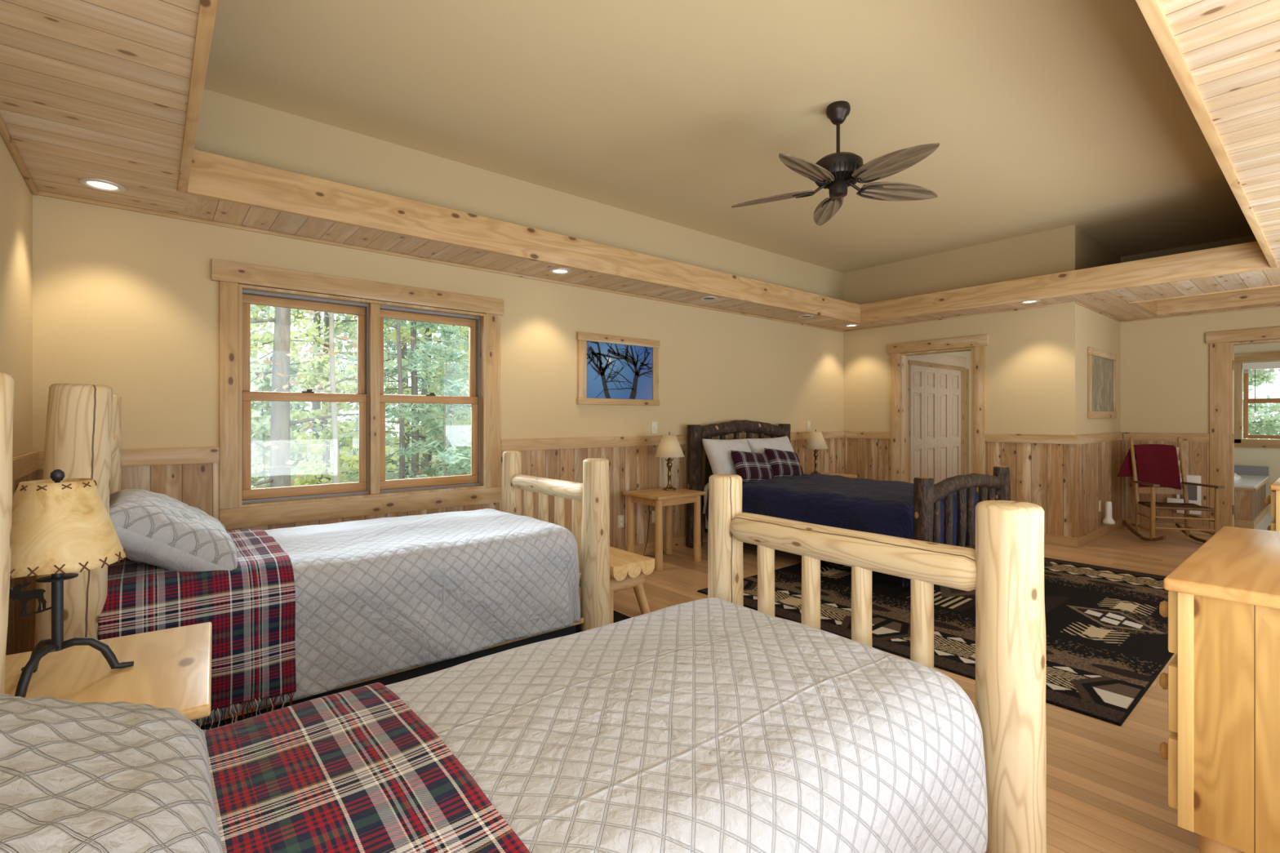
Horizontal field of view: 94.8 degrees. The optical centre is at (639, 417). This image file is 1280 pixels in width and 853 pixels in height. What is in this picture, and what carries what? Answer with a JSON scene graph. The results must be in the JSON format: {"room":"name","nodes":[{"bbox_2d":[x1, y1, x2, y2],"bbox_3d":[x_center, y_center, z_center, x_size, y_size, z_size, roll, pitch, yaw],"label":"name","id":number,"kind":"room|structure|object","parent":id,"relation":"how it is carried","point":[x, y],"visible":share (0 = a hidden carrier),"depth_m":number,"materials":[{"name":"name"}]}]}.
{"room":"bedroom","nodes":[
{"label":"bedroom","id":0,"kind":"room"},
{"bbox_2d":[0,134,32,457],"bbox_3d":[-1.249,-0.319,0.656,0.160,3.205,5.927,0,0,-40],"label":"wall","id":1,"kind":"structure","parent":0,"point":[15,196],"depth_m":2.63,"materials":[{"name":"beige paint"}]},
{"bbox_2d":[0,115,38,195],"bbox_3d":[-1.224,-1.141,0.768,0.022,0.030,5.747,0,0,-40],"label":"trim","id":2,"kind":"structure","parent":1,"relation":"attached to","point":[4,132],"depth_m":2.55,"materials":[{"name":"brown wood"}]},
{"bbox_2d":[5,471,35,655],"bbox_3d":[-1.228,0.774,0.768,0.014,1.020,5.752,0,0,-40],"label":"wainscot","id":3,"kind":"structure","parent":1,"relation":"attached to","point":[21,631],"depth_m":2.63,"materials":[{"name":"brown wood"}]},
{"bbox_2d":[12,451,39,481],"bbox_3d":[-1.219,0.217,0.766,0.026,0.093,5.737,0,0,-40],"label":"chair rail","id":4,"kind":"object","parent":1,"relation":"attached to","point":[23,465],"visible":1,"depth_m":2.65,"materials":[{"name":"brown wood"}]},
{"bbox_2d":[0,0,199,215],"bbox_3d":[-1.007,-1.166,0.962,0.603,0.020,5.767,0,0,-40],"label":"soffit","id":5,"kind":"structure","parent":0,"point":[97,89],"depth_m":2.08,"materials":[{"name":"brown wood"}]},
{"bbox_2d":[79,177,124,192],"bbox_3d":[-2.664,-1.151,2.915,0.170,0.009,0.170,0,0,-40],"label":"recessed light","id":6,"kind":"object","parent":5,"relation":"attached to","point":[104,185],"visible":1,"depth_m":2.91,"materials":[{"name":"grey"}]},
{"bbox_2d":[177,0,217,193],"bbox_3d":[-1.223,-1.256,1.663,0.038,0.224,3.455,0,0,-40],"label":"trim","id":7,"kind":"structure","parent":5,"relation":"attached to","point":[207,8],"depth_m":2.00,"materials":[{"name":"brown wood"}]},
{"bbox_2d":[32,88,843,462],"bbox_3d":[-0.259,-0.319,5.440,7.802,3.205,0.160,0,0,-40],"label":"wall","id":8,"kind":"structure","parent":0,"point":[127,302],"depth_m":4.19,"materials":[{"name":"beige paint"}]},
{"bbox_2d":[35,437,844,589],"bbox_3d":[-0.188,0.774,5.386,7.522,1.020,0.014,0,0,-40],"label":"wainscot","id":9,"kind":"structure","parent":8,"relation":"attached to","point":[637,468],"depth_m":5.12,"materials":[{"name":"brown wood"}]},
{"bbox_2d":[37,258,844,529],"bbox_3d":[-0.229,-0.133,5.435,7.522,1.590,0.186,0,0,-40],"label":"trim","id":10,"kind":"structure","parent":8,"relation":"in","point":[241,506],"depth_m":4.02,"materials":[{"name":"brown wood"}]},
{"bbox_2d":[38,191,844,332],"bbox_3d":[-0.187,-1.145,5.384,7.482,0.022,0.018,0,0,-40],"label":"trim","id":11,"kind":"structure","parent":8,"relation":"attached to","point":[40,193],"depth_m":3.94,"materials":[{"name":"brown wood"}]},
{"bbox_2d":[576,331,659,405],"bbox_3d":[-0.178,-0.430,5.380,0.940,0.625,0.032,0,0,-40],"label":"framed picture","id":12,"kind":"object","parent":8,"relation":"attached to","point":[613,370],"visible":1,"depth_m":5.35,"materials":[{"name":"blue paper"}]},
{"bbox_2d":[586,341,652,399],"bbox_3d":[-0.179,-0.423,5.388,0.768,0.500,0.010,0,0,-40],"label":"print","id":13,"kind":"object","parent":12,"relation":"on","point":[615,370],"depth_m":5.37},
{"bbox_2d":[617,532,707,555],"bbox_3d":[-0.184,1.236,5.381,7.522,0.095,0.028,0,0,-40],"label":"baseboard","id":14,"kind":"structure","parent":8,"relation":"attached to","point":[639,549],"depth_m":5.64,"materials":[{"name":"brown wood"}]},
{"bbox_2d":[182,193,855,327],"bbox_3d":[0.020,-1.166,5.255,6.469,0.020,0.481,0,0,-40],"label":"soffit","id":15,"kind":"structure","parent":0,"point":[196,206],"depth_m":4.11,"materials":[{"name":"brown wood"}]},
{"bbox_2d":[186,149,860,323],"bbox_3d":[0.184,-1.256,5.057,6.476,0.224,0.038,0,0,-40],"label":"trim","id":16,"kind":"structure","parent":15,"relation":"attached to","point":[212,175],"depth_m":3.89,"materials":[{"name":"brown wood"}]},
{"bbox_2d":[549,267,570,274],"bbox_3d":[-0.628,-1.151,4.623,0.170,0.009,0.170,0,0,-40],"label":"recessed light","id":17,"kind":"object","parent":15,"relation":"attached to","point":[558,270],"visible":1,"depth_m":4.61,"materials":[{"name":"grey"}]},
{"bbox_2d":[204,0,1253,272],"bbox_3d":[3.411,-1.971,4.639,12.420,0.100,6.087,0,0,-40],"label":"ceiling","id":18,"kind":"structure","parent":0,"point":[1043,115],"depth_m":3.59,"materials":[{"name":"beige paint"}]},
{"bbox_2d":[731,100,939,226],"bbox_3d":[1.203,-1.643,3.583,1.268,0.556,1.289,0,0,-40],"label":"ceiling fan","id":19,"kind":"object","parent":18,"relation":"hanging from","point":[837,171],"visible":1,"depth_m":3.56,"materials":[{"name":"brown wood"}]},
{"bbox_2d":[814,161,862,189],"bbox_3d":[1.222,-1.481,3.627,0.298,0.070,0.297,0,0,-40],"label":"motor","id":20,"kind":"object","parent":19,"relation":"attached to","point":[843,172],"depth_m":3.52,"materials":[{"name":"black metal"}]},
{"bbox_2d":[578,512,1274,852],"bbox_3d":[3.411,1.331,4.639,12.420,0.106,6.087,0,0,-40],"label":"floor","id":21,"kind":"structure","parent":0,"point":[1107,783],"depth_m":2.31,"materials":[{"name":"brown wood"}]},
{"bbox_2d":[4,622,212,720],"bbox_3d":[-1.375,0.964,1.437,0.530,0.640,0.670,0,0,-36],"label":"nightstand","id":22,"kind":"object","parent":21,"relation":"on","point":[171,668],"visible":0.28,"depth_m":1.48,"materials":[{"name":"brown wood"}]},
{"bbox_2d":[8,469,133,697],"bbox_3d":[-1.425,0.385,1.446,0.264,0.516,0.270,0,0,42],"label":"table lamp","id":23,"kind":"object","parent":22,"relation":"on","point":[60,526],"visible":0.92,"depth_m":1.40,"materials":[{"name":"metal"}]},
{"bbox_2d":[33,383,610,729],"bbox_3d":[-1.465,0.584,3.164,2.448,1.405,1.227,0,0,-40],"label":"bed","id":24,"kind":"object","parent":21,"relation":"on","point":[83,435],"visible":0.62,"depth_m":2.71,"materials":[{"name":"brown wood"}]},
{"bbox_2d":[109,488,237,572],"bbox_3d":[-2.046,0.494,2.552,0.439,0.364,0.800,0,0,-40],"label":"pillow","id":25,"kind":"object","parent":24,"relation":"on","point":[162,531],"visible":0.88,"depth_m":2.31,"materials":[{"name":"grey fabric"}]},
{"bbox_2d":[191,508,580,724],"bbox_3d":[-1.468,0.885,3.169,2.106,0.572,1.196,0,0,-40],"label":"quilt","id":26,"kind":"object","parent":24,"relation":"on","point":[382,596],"visible":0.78,"depth_m":2.86,"materials":[{"name":"white fabric"}]},
{"bbox_2d":[97,528,296,730],"bbox_3d":[-2.037,0.908,2.699,0.604,0.644,1.213,0,0,-40],"label":"plaid throw","id":27,"kind":"object","parent":26,"relation":"on","point":[250,608],"visible":0.48,"depth_m":2.32,"materials":[{"name":"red fabric"}]},
{"bbox_2d":[0,372,1046,852],"bbox_3d":[-0.141,0.597,1.383,2.388,1.379,1.258,0,0,-40],"label":"bed","id":28,"kind":"object","parent":21,"relation":"on","point":[1005,570],"visible":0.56,"depth_m":1.64,"materials":[{"name":"brown wood"}]},
{"bbox_2d":[0,693,222,852],"bbox_3d":[-0.823,0.570,0.785,0.442,0.294,0.840,0,0,-40],"label":"pillow","id":29,"kind":"object","parent":28,"relation":"on","point":[120,776],"visible":1,"depth_m":0.81,"materials":[{"name":"grey fabric"}]},
{"bbox_2d":[385,597,987,852],"bbox_3d":[-0.134,0.882,1.364,2.025,0.475,1.107,0,0,-40],"label":"quilt","id":30,"kind":"object","parent":28,"relation":"on","point":[709,725],"visible":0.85,"depth_m":1.29,"materials":[{"name":"white fabric"}]},
{"bbox_2d":[204,682,530,852],"bbox_3d":[-0.640,0.925,0.942,0.664,0.585,1.108,0,0,-40],"label":"plaid throw","id":31,"kind":"object","parent":30,"relation":"on","point":[357,770],"visible":0.66,"depth_m":1.02,"materials":[{"name":"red fabric"}]},
{"bbox_2d":[575,610,631,633],"bbox_3d":[-0.645,1.276,2.455,2.550,0.015,1.700,0,0,-40],"label":"rug","id":32,"kind":"object","parent":21,"relation":"on","point":[618,616],"visible":0.02,"depth_m":3.72,"materials":[{"name":"fabric"}]},
{"bbox_2d":[609,546,654,623],"bbox_3d":[-0.376,1.095,4.071,0.369,0.392,1.100,0,0,-40],"label":"bench","id":33,"kind":"object","parent":21,"relation":"on","point":[627,569],"visible":0.31,"depth_m":3.71,"materials":[{"name":"brown wood"}]},
{"bbox_2d":[622,487,706,571],"bbox_3d":[0.218,0.972,5.256,0.570,0.625,0.480,0,0,-40],"label":"side table","id":34,"kind":"object","parent":21,"relation":"on","point":[658,498],"visible":0.94,"depth_m":5.20,"materials":[{"name":"brown wood"}]},
{"bbox_2d":[654,432,684,490],"bbox_3d":[0.270,0.394,5.390,0.276,0.530,0.276,0,0,-40],"label":"table lamp","id":35,"kind":"object","parent":34,"relation":"on","point":[668,446],"visible":1,"depth_m":5.32,"materials":[{"name":"gold metal"}]},
{"bbox_2d":[805,471,857,478],"bbox_3d":[2.155,0.974,6.829,0.570,0.620,0.480,0,0,-40],"label":"side table","id":36,"kind":"object","parent":21,"relation":"on","point":[851,476],"visible":0.02,"depth_m":6.87,"materials":[{"name":"brown wood"}]},
{"bbox_2d":[804,429,828,474],"bbox_3d":[2.067,0.399,6.912,0.276,0.530,0.276,0,0,-40],"label":"table lamp","id":37,"kind":"object","parent":36,"relation":"on","point":[815,440],"visible":0.98,"depth_m":6.84,"materials":[{"name":"gold metal"}]},
{"bbox_2d":[685,420,1011,586],"bbox_3d":[1.821,0.653,5.457,1.624,1.262,2.400,0,0,-40],"label":"bed","id":38,"kind":"object","parent":21,"relation":"on","point":[927,496],"visible":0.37,"depth_m":4.66,"materials":[{"name":"brown wood"}]},
{"bbox_2d":[702,483,708,514],"bbox_3d":[1.271,0.781,6.106,1.440,0.322,0.341,0,0,-40],"label":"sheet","id":39,"kind":"object","parent":38,"relation":"on","point":[706,487],"visible":0.02,"depth_m":5.78,"materials":[{"name":"white fabric"}]},
{"bbox_2d":[705,473,978,586],"bbox_3d":[1.852,0.903,5.416,1.516,0.656,2.011,0,0,-40],"label":"comforter","id":40,"kind":"object","parent":38,"relation":"on","point":[886,508],"visible":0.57,"depth_m":4.81,"materials":[{"name":"blue fabric"}]},
{"bbox_2d":[702,438,751,475],"bbox_3d":[0.909,0.414,5.817,0.692,0.430,0.282,0,0,-44],"label":"pillow","id":41,"kind":"object","parent":40,"relation":"on","point":[718,452],"visible":0.62,"depth_m":5.64,"materials":[{"name":"white fabric"}]},
{"bbox_2d":[730,449,773,482],"bbox_3d":[1.108,0.484,5.734,0.576,0.352,0.213,0,0,-41],"label":"cushion","id":42,"kind":"object","parent":40,"relation":"on","point":[751,466],"visible":0.93,"depth_m":5.62,"materials":[{"name":"red fabric"}]},
{"bbox_2d":[745,435,794,453],"bbox_3d":[1.423,0.414,6.247,0.690,0.430,0.284,0,0,-37],"label":"pillow","id":43,"kind":"object","parent":40,"relation":"on","point":[782,443],"visible":0.31,"depth_m":6.17,"materials":[{"name":"white fabric"}]},
{"bbox_2d":[764,448,804,478],"bbox_3d":[1.490,0.484,6.057,0.586,0.362,0.214,0,0,-43],"label":"cushion","id":44,"kind":"object","parent":40,"relation":"on","point":[783,463],"visible":0.83,"depth_m":5.94,"materials":[{"name":"red fabric"}]},
{"bbox_2d":[697,557,1173,726],"bbox_3d":[2.431,1.281,4.411,3.180,0.014,2.470,0,0,-40],"label":"patterned rug","id":45,"kind":"object","parent":21,"relation":"on","point":[1107,633],"visible":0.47,"depth_m":3.65,"materials":[{"name":"black carpet"}]},
{"bbox_2d":[1122,436,1224,542],"bbox_3d":[5.504,0.737,6.083,0.586,1.069,0.860,0,0,17],"label":"rocking chair","id":46,"kind":"object","parent":21,"relation":"on","point":[1186,506],"visible":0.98,"depth_m":6.15,"materials":[{"name":"brown wood"}]},
{"bbox_2d":[1117,444,1181,489],"bbox_3d":[5.488,0.522,6.367,0.522,0.474,0.191,0,0,17],"label":"blanket","id":47,"kind":"object","parent":46,"relation":"on","point":[1156,464],"visible":0.96,"depth_m":6.32,"materials":[{"name":"red fabric"}]},
{"bbox_2d":[1159,526,1279,852],"bbox_3d":[2.000,0.854,1.748,1.180,0.860,0.568,0,0,-40],"label":"dresser","id":48,"kind":"object","parent":21,"relation":"on","point":[1222,751],"visible":1,"depth_m":1.51,"materials":[{"name":"brown wood"}]},
{"bbox_2d":[1234,465,1269,528],"bbox_3d":[7.390,0.968,7.781,1.885,0.620,1.175,0,0,-40],"label":"tub surround","id":49,"kind":"object","parent":21,"relation":"on","point":[1250,492],"visible":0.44,"depth_m":7.00,"materials":[{"name":"brown wood"}]},
{"bbox_2d":[1263,476,1279,531],"bbox_3d":[4.601,0.854,3.913,1.180,0.860,0.568,0,0,-40],"label":"dresser","id":50,"kind":"object","parent":21,"relation":"on","point":[1273,499],"visible":0.59,"depth_m":3.75,"materials":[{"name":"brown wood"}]},
{"bbox_2d":[843,227,1060,435],"bbox_3d":[3.519,-0.319,6.905,0.120,3.205,2.421,0,0,-40],"label":"wall","id":51,"kind":"structure","parent":0,"point":[1023,351],"depth_m":6.46,"materials":[{"name":"beige paint"}]},
{"bbox_2d":[888,334,988,492],"bbox_3d":[3.501,0.188,6.915,0.176,2.192,1.130,0,0,-40],"label":"door frame","id":52,"kind":"structure","parent":51,"relation":"in","point":[899,360],"depth_m":6.89,"materials":[{"name":"brown wood"}]},
{"bbox_2d":[844,437,1075,537],"bbox_3d":[3.510,0.774,6.811,0.014,1.020,2.526,0,0,-40],"label":"wainscot","id":53,"kind":"structure","parent":51,"relation":"attached to","point":[1042,475],"depth_m":6.13,"materials":[{"name":"brown wood"}]},
{"bbox_2d":[844,301,1075,331],"bbox_3d":[3.511,-1.147,6.808,0.016,0.018,2.521,0,0,-40],"label":"trim","id":54,"kind":"structure","parent":51,"relation":"attached to","point":[1073,302],"depth_m":6.60,"materials":[{"name":"brown wood"}]},
{"bbox_2d":[844,431,1078,444],"bbox_3d":[3.519,0.217,6.791,0.026,0.093,2.537,0,0,-40],"label":"chair rail","id":55,"kind":"object","parent":51,"relation":"attached to","point":[990,437],"visible":1,"depth_m":6.24,"materials":[{"name":"brown wood"}]},
{"bbox_2d":[1044,533,1078,547],"bbox_3d":[3.519,1.236,6.790,0.028,0.095,2.539,0,0,-40],"label":"baseboard","id":56,"kind":"structure","parent":51,"relation":"attached to","point":[1048,539],"depth_m":5.91,"materials":[{"name":"brown wood"}]},
{"bbox_2d":[938,351,970,473],"bbox_3d":[4.883,0.064,8.969,4.618,2.440,0.100,0,0,-40],"label":"wall","id":57,"kind":"structure","parent":0,"point":[966,354],"depth_m":9.07,"materials":[{"name":"paint"}]},
{"bbox_2d":[907,353,968,484],"bbox_3d":[4.227,0.189,8.342,2.070,2.190,0.065,0,0,-40],"label":"door","id":58,"kind":"structure","parent":57,"relation":"in","point":[938,384],"depth_m":8.30,"materials":[{"name":"paint"}]},
{"bbox_2d":[826,265,1279,330],"bbox_3d":[5.062,-1.166,6.014,2.324,0.020,5.767,0,0,-40],"label":"soffit","id":59,"kind":"structure","parent":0,"point":[1113,303],"depth_m":5.69,"materials":[{"name":"brown wood"}]},
{"bbox_2d":[860,240,1278,323],"bbox_3d":[3.763,-1.256,5.788,0.038,0.224,3.416,0,0,-40],"label":"trim","id":60,"kind":"structure","parent":59,"relation":"attached to","point":[1247,256],"depth_m":5.39,"materials":[{"name":"brown wood"}]},
{"bbox_2d":[1128,284,1279,315],"bbox_3d":[6.268,-1.234,5.139,1.110,0.164,2.880,0,0,-40],"label":"trim","id":61,"kind":"structure","parent":59,"relation":"attached to","point":[1267,295],"depth_m":6.19,"materials":[{"name":"brown wood"}]},
{"bbox_2d":[1060,224,1120,435],"bbox_3d":[5.038,-0.319,6.517,1.958,3.205,0.120,0,0,-40],"label":"wall","id":62,"kind":"structure","parent":0,"point":[1082,328],"depth_m":5.96,"materials":[{"name":"beige paint"}]},
{"bbox_2d":[1075,440,1121,537],"bbox_3d":[5.029,0.774,6.422,1.823,1.020,0.014,0,0,-40],"label":"wainscot","id":63,"kind":"structure","parent":62,"relation":"attached to","point":[1098,465],"depth_m":6.30,"materials":[{"name":"brown wood"}]},
{"bbox_2d":[1098,500,1115,524],"bbox_3d":[5.051,1.019,6.355,0.176,0.250,0.118,0,0,-40],"label":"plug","id":64,"kind":"object","parent":63,"relation":"attached to","point":[1108,519],"visible":1,"depth_m":6.35,"materials":[{"name":"beige plastic"}]},
{"bbox_2d":[1075,301,1121,322],"bbox_3d":[5.027,-1.147,6.420,1.818,0.018,0.016,0,0,-40],"label":"trim","id":65,"kind":"structure","parent":62,"relation":"attached to","point":[1076,302],"depth_m":6.31,"materials":[{"name":"brown wood"}]},
{"bbox_2d":[1077,432,1122,444],"bbox_3d":[5.027,0.217,6.413,1.808,0.093,0.026,0,0,-40],"label":"chair rail","id":66,"kind":"object","parent":62,"relation":"attached to","point":[1096,437],"visible":1,"depth_m":6.32,"materials":[{"name":"brown wood"}]},
{"bbox_2d":[1077,518,1123,546],"bbox_3d":[5.027,1.236,6.412,1.808,0.095,0.028,0,0,-40],"label":"baseboard","id":67,"kind":"structure","parent":62,"relation":"attached to","point":[1091,535],"depth_m":6.31,"materials":[{"name":"brown wood"}]},
{"bbox_2d":[1087,347,1116,417],"bbox_3d":[5.072,-0.363,6.443,1.060,0.735,0.034,0,0,-40],"label":"framed picture","id":68,"kind":"object","parent":62,"relation":"attached to","point":[1101,364],"visible":1,"depth_m":6.40,"materials":[{"name":"brown wood"}]},
{"bbox_2d":[1091,355,1113,411],"bbox_3d":[5.067,-0.363,6.449,0.940,0.585,0.010,0,0,-40],"label":"print","id":69,"kind":"object","parent":68,"relation":"on","point":[1102,366],"depth_m":6.44},
{"bbox_2d":[1120,235,1279,439],"bbox_3d":[6.814,-0.319,5.819,0.120,3.205,3.226,0,0,-40],"label":"wall","id":70,"kind":"structure","parent":0,"point":[1165,362],"depth_m":6.66,"materials":[{"name":"beige paint"}]},
{"bbox_2d":[1121,440,1209,527],"bbox_3d":[6.000,0.774,6.693,0.014,1.020,0.811,0,0,-40],"label":"wainscot","id":71,"kind":"structure","parent":70,"relation":"attached to","point":[1196,454],"depth_m":6.63,"materials":[{"name":"brown wood"}]},
{"bbox_2d":[1167,475,1201,515],"bbox_3d":[6.066,0.849,6.559,0.055,0.430,0.280,0,0,-40],"label":"wall heater","id":72,"kind":"object","parent":71,"relation":"attached to","point":[1194,492],"visible":0.62,"depth_m":6.49,"materials":[{"name":"white plastic"}]},
{"bbox_2d":[1179,483,1197,500],"bbox_3d":[6.073,0.819,6.512,0.004,0.180,0.140,0,0,-40],"label":"grille","id":73,"kind":"object","parent":72,"relation":"attached to","point":[1192,489],"depth_m":6.49,"materials":[{"name":"grey"}]},
{"bbox_2d":[1123,518,1209,535],"bbox_3d":[5.982,1.236,6.704,0.028,0.095,0.741,0,0,-40],"label":"baseboard","id":74,"kind":"structure","parent":70,"relation":"attached to","point":[1131,522],"depth_m":6.68,"materials":[{"name":"brown wood"}]},
{"bbox_2d":[1123,432,1209,442],"bbox_3d":[5.982,0.217,6.704,0.026,0.093,0.741,0,0,-40],"label":"chair rail","id":75,"kind":"object","parent":70,"relation":"attached to","point":[1172,437],"visible":1,"depth_m":6.68,"materials":[{"name":"brown wood"}]},
{"bbox_2d":[1122,305,1279,322],"bbox_3d":[6.769,-1.147,5.768,0.016,0.018,3.206,0,0,-40],"label":"trim","id":76,"kind":"structure","parent":70,"relation":"attached to","point":[1273,306],"depth_m":6.45,"materials":[{"name":"brown wood"}]},
{"bbox_2d":[1205,326,1279,536],"bbox_3d":[6.639,0.176,6.017,0.176,2.215,1.215,0,0,-40],"label":"door frame","id":77,"kind":"structure","parent":70,"relation":"in","point":[1221,350],"depth_m":6.32,"materials":[{"name":"brown wood"}]},
{"bbox_2d":[1158,0,1279,265],"bbox_3d":[2.941,-1.166,1.690,6.469,0.020,1.835,0,0,-40],"label":"soffit","id":78,"kind":"structure","parent":0,"point":[1230,49],"depth_m":2.00,"materials":[{"name":"brown wood"}]},
{"bbox_2d":[1135,0,1278,267],"bbox_3d":[2.357,-1.256,2.420,6.433,0.224,0.038,0,0,-40],"label":"trim","id":79,"kind":"structure","parent":78,"relation":"attached to","point":[1152,11],"depth_m":2.14,"materials":[{"name":"brown wood"}]},
{"bbox_2d":[1234,342,1279,512],"bbox_3d":[8.877,-0.319,7.616,0.150,3.205,3.350,0,0,-40],"label":"wall","id":80,"kind":"structure","parent":0,"point":[1249,456],"depth_m":8.02,"materials":[{"name":"paint"}]},
{"bbox_2d":[1234,465,1268,475],"bbox_3d":[8.094,0.721,8.370,0.050,0.125,1.170,0,0,-40],"label":"backsplash","id":81,"kind":"structure","parent":80,"relation":"attached to","point":[1239,469],"depth_m":8.02,"materials":[{"name":"grey stone"}]},
{"bbox_2d":[1234,351,1279,448],"bbox_3d":[8.776,-0.241,7.682,0.150,1.290,1.540,0,0,-40],"label":"window","id":82,"kind":"structure","parent":80,"relation":"in","point":[1238,358],"depth_m":8.11,"materials":[{"name":"brown wood"}]},
{"bbox_2d":[1242,361,1279,373],"bbox_3d":[8.753,-0.686,7.663,0.040,0.140,1.260,0,0,-40],"label":"blind","id":83,"kind":"object","parent":82,"relation":"attached to","point":[1269,366],"depth_m":8.00,"materials":[{"name":"white fabric"}]},
{"label":"outside","id":84,"kind":"structure","parent":0,"visible":0},
{"bbox_2d":[252,436,470,484],"bbox_3d":[-1.910,1.934,17.926,100.000,0.100,90.000,0,0,-40],"label":"ground","id":85,"kind":"structure","parent":84,"point":[392,450],"depth_m":23.16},
{"bbox_2d":[250,364,298,488],"bbox_3d":[-5.448,0.641,8.164,1.465,2.822,1.580,0,0,1],"label":"tree","id":86,"kind":"object","parent":85,"relation":"on","point":[260,431],"visible":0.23,"depth_m":8.14,"materials":[{"name":"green plant"}]},
{"bbox_2d":[253,349,317,480],"bbox_3d":[-6.858,0.266,10.949,1.476,3.276,1.837,0,0,-11],"label":"tree","id":87,"kind":"object","parent":85,"relation":"on","point":[291,369],"visible":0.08,"depth_m":11.09,"materials":[{"name":"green plant"}]},
{"bbox_2d":[250,304,320,483],"bbox_3d":[-8.240,-3.148,11.033,5.288,10.109,4.326,0,0,-40],"label":"tree","id":88,"kind":"object","parent":85,"relation":"on","point":[267,308],"visible":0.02,"depth_m":12.16,"materials":[{"name":"green plant"}]},
{"bbox_2d":[250,304,355,445],"bbox_3d":[-12.141,-4.185,18.394,5.743,12.184,5.076,0,0,22],"label":"tree","id":89,"kind":"object","parent":85,"relation":"on","point":[255,317],"visible":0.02,"depth_m":17.43,"materials":[{"name":"green plant"}]},
{"bbox_2d":[252,310,357,488],"bbox_3d":[-4.059,-1.345,7.471,1.705,6.502,1.413,0,0,-40],"label":"tree","id":90,"kind":"object","parent":85,"relation":"on","point":[331,353],"visible":0.29,"depth_m":7.40,"materials":[{"name":"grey plant"}]},
{"bbox_2d":[250,306,386,488],"bbox_3d":[-4.486,-2.109,7.833,3.131,8.030,2.539,0,0,-40],"label":"tree","id":91,"kind":"object","parent":85,"relation":"on","point":[281,423],"visible":0.18,"depth_m":7.36,"materials":[{"name":"grey plant"}]},
{"bbox_2d":[289,348,358,486],"bbox_3d":[-5.310,0.411,9.562,1.788,3.050,1.743,0,0,-40],"label":"tree","id":92,"kind":"object","parent":85,"relation":"on","point":[307,380],"visible":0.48,"depth_m":9.46,"materials":[{"name":"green plant"}]},
{"bbox_2d":[250,311,422,484],"bbox_3d":[-8.123,-4.209,15.093,5.283,12.232,4.970,0,0,30],"label":"tree","id":93,"kind":"object","parent":85,"relation":"on","point":[337,331],"visible":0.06,"depth_m":15.14,"materials":[{"name":"green plant"}]},
{"bbox_2d":[250,309,449,481],"bbox_3d":[-5.910,-2.670,11.061,4.184,9.157,3.547,0,0,3],"label":"tree","id":94,"kind":"object","parent":85,"relation":"on","point":[312,331],"visible":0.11,"depth_m":10.73,"materials":[{"name":"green plant"}]},
{"bbox_2d":[302,318,470,479],"bbox_3d":[-4.018,-2.095,9.381,2.520,8.002,2.287,0,0,-40],"label":"tree","id":95,"kind":"object","parent":85,"relation":"on","point":[402,437],"visible":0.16,"depth_m":9.48,"materials":[{"name":"grey plant"}]},
{"bbox_2d":[329,317,470,473],"bbox_3d":[-7.798,-4.176,19.449,5.543,12.172,3.477,0,0,-34],"label":"tree","id":96,"kind":"object","parent":85,"relation":"on","point":[404,349],"visible":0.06,"depth_m":18.94,"materials":[{"name":"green plant"}]},
{"bbox_2d":[337,321,469,466],"bbox_3d":[-7.483,-4.210,21.385,5.628,12.233,5.527,0,0,27],"label":"tree","id":97,"kind":"object","parent":85,"relation":"on","point":[438,341],"visible":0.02,"depth_m":21.93,"materials":[{"name":"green plant"}]},
{"bbox_2d":[340,318,471,483],"bbox_3d":[-4.285,-2.661,11.427,3.168,9.137,3.130,0,0,-13],"label":"tree","id":98,"kind":"object","parent":85,"relation":"on","point":[415,467],"visible":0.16,"depth_m":11.30,"materials":[{"name":"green plant"}]},
{"bbox_2d":[341,315,471,482],"bbox_3d":[-5.123,-2.647,13.859,3.727,9.109,4.198,0,0,-40],"label":"tree","id":99,"kind":"object","parent":85,"relation":"on","point":[392,335],"visible":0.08,"depth_m":13.81,"materials":[{"name":"green plant"}]},
{"bbox_2d":[385,324,471,478],"bbox_3d":[-2.927,0.249,8.525,1.627,3.310,1.669,0,0,-1],"label":"tree","id":100,"kind":"object","parent":85,"relation":"on","point":[448,433],"visible":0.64,"depth_m":8.55,"materials":[{"name":"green plant"}]},
{"bbox_2d":[407,326,471,471],"bbox_3d":[-3.846,-3.273,16.220,3.948,10.360,3.827,0,0,0],"label":"tree","id":101,"kind":"object","parent":85,"relation":"on","point":[460,335],"visible":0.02,"depth_m":15.19,"materials":[{"name":"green plant"}]},
{"bbox_2d":[408,324,471,437],"bbox_3d":[-5.424,-4.259,20.718,5.980,12.335,4.852,0,0,14],"label":"tree","id":102,"kind":"object","parent":85,"relation":"on","point":[468,327],"visible":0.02,"depth_m":20.13,"materials":[{"name":"green plant"}]},
{"bbox_2d":[409,378,471,478],"bbox_3d":[-3.766,0.554,11.766,1.348,2.702,1.950,0,0,10],"label":"tree","id":103,"kind":"object","parent":85,"relation":"on","point":[460,415],"visible":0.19,"depth_m":11.63,"materials":[{"name":"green plant"}]},
{"bbox_2d":[430,391,471,475],"bbox_3d":[-2.186,-1.898,9.585,2.431,7.607,2.106,0,0,20],"label":"tree","id":104,"kind":"object","parent":85,"relation":"on","point":[462,408],"visible":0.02,"depth_m":9.53,"materials":[{"name":"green plant"}]},
{"bbox_2d":[1243,368,1279,439],"bbox_3d":[14.766,-0.245,15.088,4.355,4.768,4.345,0,0,25],"label":"tree","id":105,"kind":"object","parent":85,"relation":"on","point":[1270,427],"visible":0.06,"depth_m":14.27,"materials":[{"name":"green plant"}]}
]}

